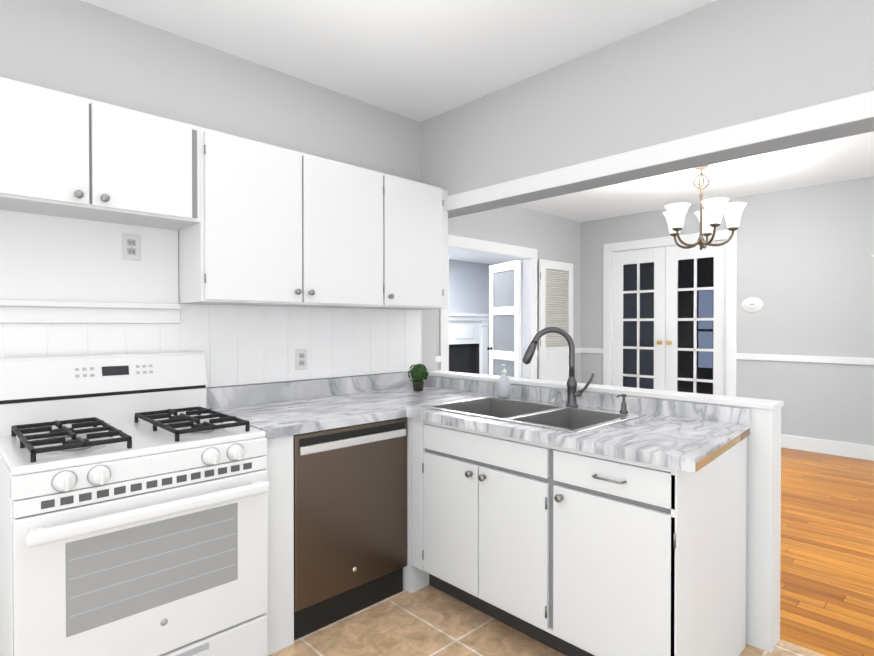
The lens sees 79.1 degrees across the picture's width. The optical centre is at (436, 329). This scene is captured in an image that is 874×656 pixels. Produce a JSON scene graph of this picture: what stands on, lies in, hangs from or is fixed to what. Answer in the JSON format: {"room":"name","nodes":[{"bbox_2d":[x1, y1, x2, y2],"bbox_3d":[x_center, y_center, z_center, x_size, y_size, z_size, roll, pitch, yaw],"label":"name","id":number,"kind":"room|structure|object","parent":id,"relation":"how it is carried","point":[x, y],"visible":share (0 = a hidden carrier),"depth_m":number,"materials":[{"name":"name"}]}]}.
{"room":"kitchen","nodes":[
{"label":"kitchen","id":0,"kind":"room"},
{"bbox_2d":[0,0,435,388],"bbox_3d":[-1.406,-0.144,2.429,3.760,2.900,0.120,0,1,-44],"label":"wall","id":1,"kind":"structure","parent":0,"point":[80,48],"depth_m":2.56,"materials":[{"name":"grey paint"}]},
{"bbox_2d":[0,77,199,232],"bbox_3d":[-1.408,-0.674,2.127,0.791,0.415,0.298,0,1,-44],"label":"upper cabinet","id":2,"kind":"object","parent":1,"relation":"attached to","point":[62,154],"depth_m":2.03,"materials":[{"name":"white paint"}]},
{"bbox_2d":[0,210,421,387],"bbox_3d":[-1.137,0.017,2.568,2.899,0.975,0.054,0,1,-44],"label":"panelling","id":3,"kind":"object","parent":1,"relation":"attached to","point":[70,286],"visible":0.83,"depth_m":2.42,"materials":[{"name":"white paint"}]},
{"bbox_2d":[122,233,139,260],"bbox_3d":[-1.366,-0.368,2.364,0.072,0.116,0.007,0,1,-44],"label":"outlet","id":4,"kind":"object","parent":3,"relation":"attached to","point":[130,246],"visible":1,"depth_m":2.36,"materials":[{"name":"white plastic"}]},
{"bbox_2d":[296,349,306,369],"bbox_3d":[-0.755,0.167,2.950,0.072,0.116,0.007,0,1,-44],"label":"outlet","id":5,"kind":"object","parent":3,"relation":"attached to","point":[301,359],"visible":1,"depth_m":2.95,"materials":[{"name":"white plastic"}]},
{"bbox_2d":[179,127,387,308],"bbox_3d":[-0.762,-0.507,2.749,1.000,0.760,0.298,0,1,-44],"label":"upper cabinet","id":6,"kind":"object","parent":1,"relation":"attached to","point":[254,223],"depth_m":2.56,"materials":[{"name":"white paint"}]},
{"bbox_2d":[388,174,447,309],"bbox_3d":[-0.205,-0.512,3.286,0.548,0.760,0.298,0,1,-44],"label":"upper cabinet","id":7,"kind":"object","parent":1,"relation":"attached to","point":[417,211],"depth_m":3.16,"materials":[{"name":"white paint"}]},
{"bbox_2d":[81,0,715,121],"bbox_3d":[-0.159,-1.443,1.107,3.500,0.120,3.500,0,1,-44],"label":"ceiling","id":8,"kind":"structure","parent":0,"point":[420,60],"depth_m":2.51,"materials":[{"name":"white paint"}]},
{"bbox_2d":[449,259,522,377],"bbox_3d":[0.186,-0.199,8.764,7.840,2.900,4.400,0,1,-44],"label":"wall","id":9,"kind":"structure","parent":0,"point":[468,287],"depth_m":12.23,"materials":[{"name":"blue paint"}]},
{"bbox_2d":[449,249,522,264],"bbox_3d":[0.186,-1.589,8.752,7.600,0.120,4.160,0,1,-44],"label":"ceiling","id":10,"kind":"structure","parent":0,"point":[466,256],"depth_m":11.39,"materials":[{"name":"white paint"}]},
{"bbox_2d":[436,205,580,382],"bbox_3d":[0.564,-0.176,6.143,4.230,2.900,0.140,0,1,-44],"label":"wall","id":11,"kind":"structure","parent":0,"point":[530,237],"depth_m":6.66,"materials":[{"name":"grey paint"}]},
{"bbox_2d":[436,356,440,362],"bbox_3d":[-0.442,0.313,5.094,1.320,0.070,0.022,0,1,-44],"label":"trim","id":12,"kind":"structure","parent":11,"relation":"attached to","point":[438,358],"depth_m":5.52,"materials":[{"name":"white paint"}]},
{"bbox_2d":[487,260,520,377],"bbox_3d":[0.916,0.182,7.097,0.312,2.143,0.709,0,1,-44],"label":"door","id":13,"kind":"structure","parent":11,"relation":"in","point":[504,347],"depth_m":7.04,"materials":[{"name":"white paint"}]},
{"bbox_2d":[539,259,572,381],"bbox_3d":[1.577,0.178,6.990,0.770,2.153,0.038,0,1,-44],"label":"door leaf","id":14,"kind":"structure","parent":11,"relation":"in","point":[555,293],"depth_m":6.96,"materials":[{"name":"white paint"}]},
{"bbox_2d":[537,348,581,355],"bbox_3d":[1.658,0.296,7.116,1.070,0.070,0.022,0,1,-44],"label":"trim","id":15,"kind":"structure","parent":11,"relation":"attached to","point":[577,350],"depth_m":7.40,"materials":[{"name":"white paint"}]},
{"bbox_2d":[268,585,824,655],"bbox_3d":[-0.095,1.367,1.192,3.676,0.100,3.500,0,1,-44],"label":"floor","id":16,"kind":"structure","parent":0,"point":[428,620],"depth_m":2.26,"materials":[{"name":"tile"}]},
{"bbox_2d":[0,351,269,655],"bbox_3d":[-1.152,0.709,2.007,0.777,1.199,0.781,0,1,-44],"label":"gas range","id":17,"kind":"object","parent":16,"relation":"on","point":[134,489],"visible":1,"depth_m":1.81,"materials":[{"name":"white metal"}]},
{"bbox_2d":[293,417,406,639],"bbox_3d":[-0.588,0.869,2.640,0.615,0.870,0.664,0,1,-44],"label":"dishwasher","id":18,"kind":"object","parent":16,"relation":"on","point":[350,520],"visible":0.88,"depth_m":2.38,"materials":[{"name":"brown metal"}]},
{"bbox_2d":[331,420,474,590],"bbox_3d":[-0.101,0.862,3.107,0.730,0.875,0.674,0,1,-44],"label":"base cabinet","id":19,"kind":"object","parent":16,"relation":"on","point":[418,431],"depth_m":2.53,"materials":[{"name":"white paint"}]},
{"bbox_2d":[207,396,406,439],"bbox_3d":[-0.646,0.409,2.579,0.732,0.040,0.674,0,1,-44],"label":"countertop","id":20,"kind":"structure","parent":19,"relation":"on","point":[278,418],"depth_m":2.47,"materials":[{"name":"white stone"}]},
{"bbox_2d":[407,432,570,655],"bbox_3d":[0.453,0.950,2.532,0.730,0.709,0.916,0,1,-44],"label":"base cabinet","id":21,"kind":"object","parent":16,"relation":"on","point":[489,517],"depth_m":2.23,"materials":[{"name":"white paint"}]},
{"bbox_2d":[567,448,746,655],"bbox_3d":[0.898,0.871,2.069,0.730,0.875,0.367,0,1,-44],"label":"base cabinet","id":22,"kind":"object","parent":16,"relation":"on","point":[625,538],"depth_m":1.84,"materials":[{"name":"white paint"}]},
{"bbox_2d":[343,384,750,471],"bbox_3d":[0.352,0.409,2.601,0.738,0.040,2.026,0,1,-44],"label":"countertop","id":23,"kind":"structure","parent":22,"relation":"on","point":[681,443],"depth_m":2.06,"materials":[{"name":"white stone"}]},
{"bbox_2d":[408,364,428,390],"bbox_3d":[-0.113,0.298,3.289,0.126,0.170,0.122,0,1,-44],"label":"topiary plant","id":24,"kind":"object","parent":23,"relation":"on","point":[419,373],"visible":1,"depth_m":3.26,"materials":[{"name":"green plant"}]},
{"bbox_2d":[420,395,645,432],"bbox_3d":[0.436,0.477,2.535,0.595,0.184,0.890,0,1,-44],"label":"stainless steel sink","id":25,"kind":"object","parent":23,"relation":"in","point":[555,416],"visible":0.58,"depth_m":2.58,"materials":[{"name":"grey metal"}]},
{"bbox_2d":[498,364,509,397],"bbox_3d":[0.376,0.288,2.968,0.066,0.186,0.066,0,1,-44],"label":"clear soap bottle","id":26,"kind":"object","parent":25,"relation":"on","point":[503,386],"visible":1,"depth_m":2.94,"materials":[{"name":"white"}]},
{"bbox_2d":[616,394,627,412],"bbox_3d":[0.858,0.342,2.447,0.066,0.086,0.038,0,1,-44],"label":"soap dispenser pump","id":27,"kind":"object","parent":25,"relation":"on","point":[623,406],"visible":1,"depth_m":2.45,"materials":[{"name":"grey metal"}]},
{"bbox_2d":[522,327,594,406],"bbox_3d":[0.599,0.185,2.625,0.231,0.397,0.282,0,1,-44],"label":"gooseneck faucet","id":28,"kind":"object","parent":23,"relation":"on","point":[573,393],"visible":1,"depth_m":2.64,"materials":[{"name":"grey metal"}]},
{"bbox_2d":[427,370,783,652],"bbox_3d":[0.685,0.798,2.924,0.151,1.008,2.077,0,1,-44],"label":"wall","id":29,"kind":"structure","parent":0,"point":[763,523],"depth_m":2.18,"materials":[{"name":"white paint"}]},
{"bbox_2d":[421,0,873,217],"bbox_3d":[1.153,-1.171,2.371,0.172,0.844,3.500,0,1,-44],"label":"wall","id":30,"kind":"structure","parent":0,"point":[717,81],"depth_m":2.39,"materials":[{"name":"grey paint"}]},
{"bbox_2d":[515,131,873,221],"bbox_3d":[2.962,-1.470,5.428,6.710,0.300,5.400,0,1,-44],"label":"ceiling","id":31,"kind":"structure","parent":0,"point":[839,159],"depth_m":5.36,"materials":[{"name":"white paint"}]},
{"bbox_2d":[663,165,746,249],"bbox_3d":[2.404,-1.108,4.827,0.699,0.766,0.702,0,1,-44],"label":"chandelier","id":32,"kind":"object","parent":31,"relation":"hanging from","point":[710,217],"visible":1,"depth_m":4.70,"materials":[{"name":"white glass"}]},
{"bbox_2d":[581,176,873,445],"bbox_3d":[3.743,-0.173,5.788,0.140,2.900,4.820,0,1,-44],"label":"wall","id":33,"kind":"structure","parent":0,"point":[800,263],"depth_m":5.66,"materials":[{"name":"grey paint"}]},
{"bbox_2d":[582,348,602,353],"bbox_3d":[2.167,0.294,7.338,0.028,0.070,0.305,0,1,-44],"label":"trim","id":34,"kind":"structure","parent":33,"relation":"attached to","point":[584,350],"depth_m":7.34,"materials":[{"name":"white paint"}]},
{"bbox_2d":[613,240,725,395],"bbox_3d":[2.867,0.106,6.655,0.104,2.304,1.422,0,1,-44],"label":"doors","id":35,"kind":"structure","parent":33,"relation":"in","point":[669,309],"depth_m":6.61,"materials":[{"name":"white paint"}]},
{"bbox_2d":[741,297,763,311],"bbox_3d":[3.530,-0.276,5.922,0.018,0.170,0.221,0,1,-44],"label":"thermostat","id":36,"kind":"object","parent":33,"relation":"attached to","point":[752,304],"visible":1,"depth_m":5.92,"materials":[{"name":"white plastic"}]},
{"bbox_2d":[736,353,873,364],"bbox_3d":[4.395,0.314,5.028,0.022,0.070,2.815,0,1,-44],"label":"trim","id":37,"kind":"structure","parent":33,"relation":"attached to","point":[819,359],"depth_m":5.54,"materials":[{"name":"white paint"}]},
{"bbox_2d":[781,434,873,460],"bbox_3d":[4.385,1.211,5.047,0.020,0.145,2.785,0,1,-44],"label":"baseboard","id":38,"kind":"structure","parent":33,"relation":"attached to","point":[851,450],"depth_m":5.41,"materials":[{"name":"white paint"}]},
{"bbox_2d":[780,448,873,655],"bbox_3d":[2.975,1.330,5.465,6.674,0.100,5.400,0,1,-44],"label":"floor","id":39,"kind":"structure","parent":0,"point":[827,564],"depth_m":3.07,"materials":[{"name":"orange wood"}]},
{"bbox_3d":[0.186,1.301,8.776,7.600,0.100,4.160,0,1,-44],"label":"floor","id":40,"kind":"structure","parent":0,"visible":0},
{"bbox_2d":[449,313,488,374],"bbox_3d":[0.699,0.436,11.726,1.890,1.580,0.600,0,1,-44],"label":"fireplace mantel","id":41,"kind":"object","parent":40,"relation":"on","point":[468,342],"visible":0.46,"depth_m":12.00,"materials":[{"name":"white paint"}]}
]}

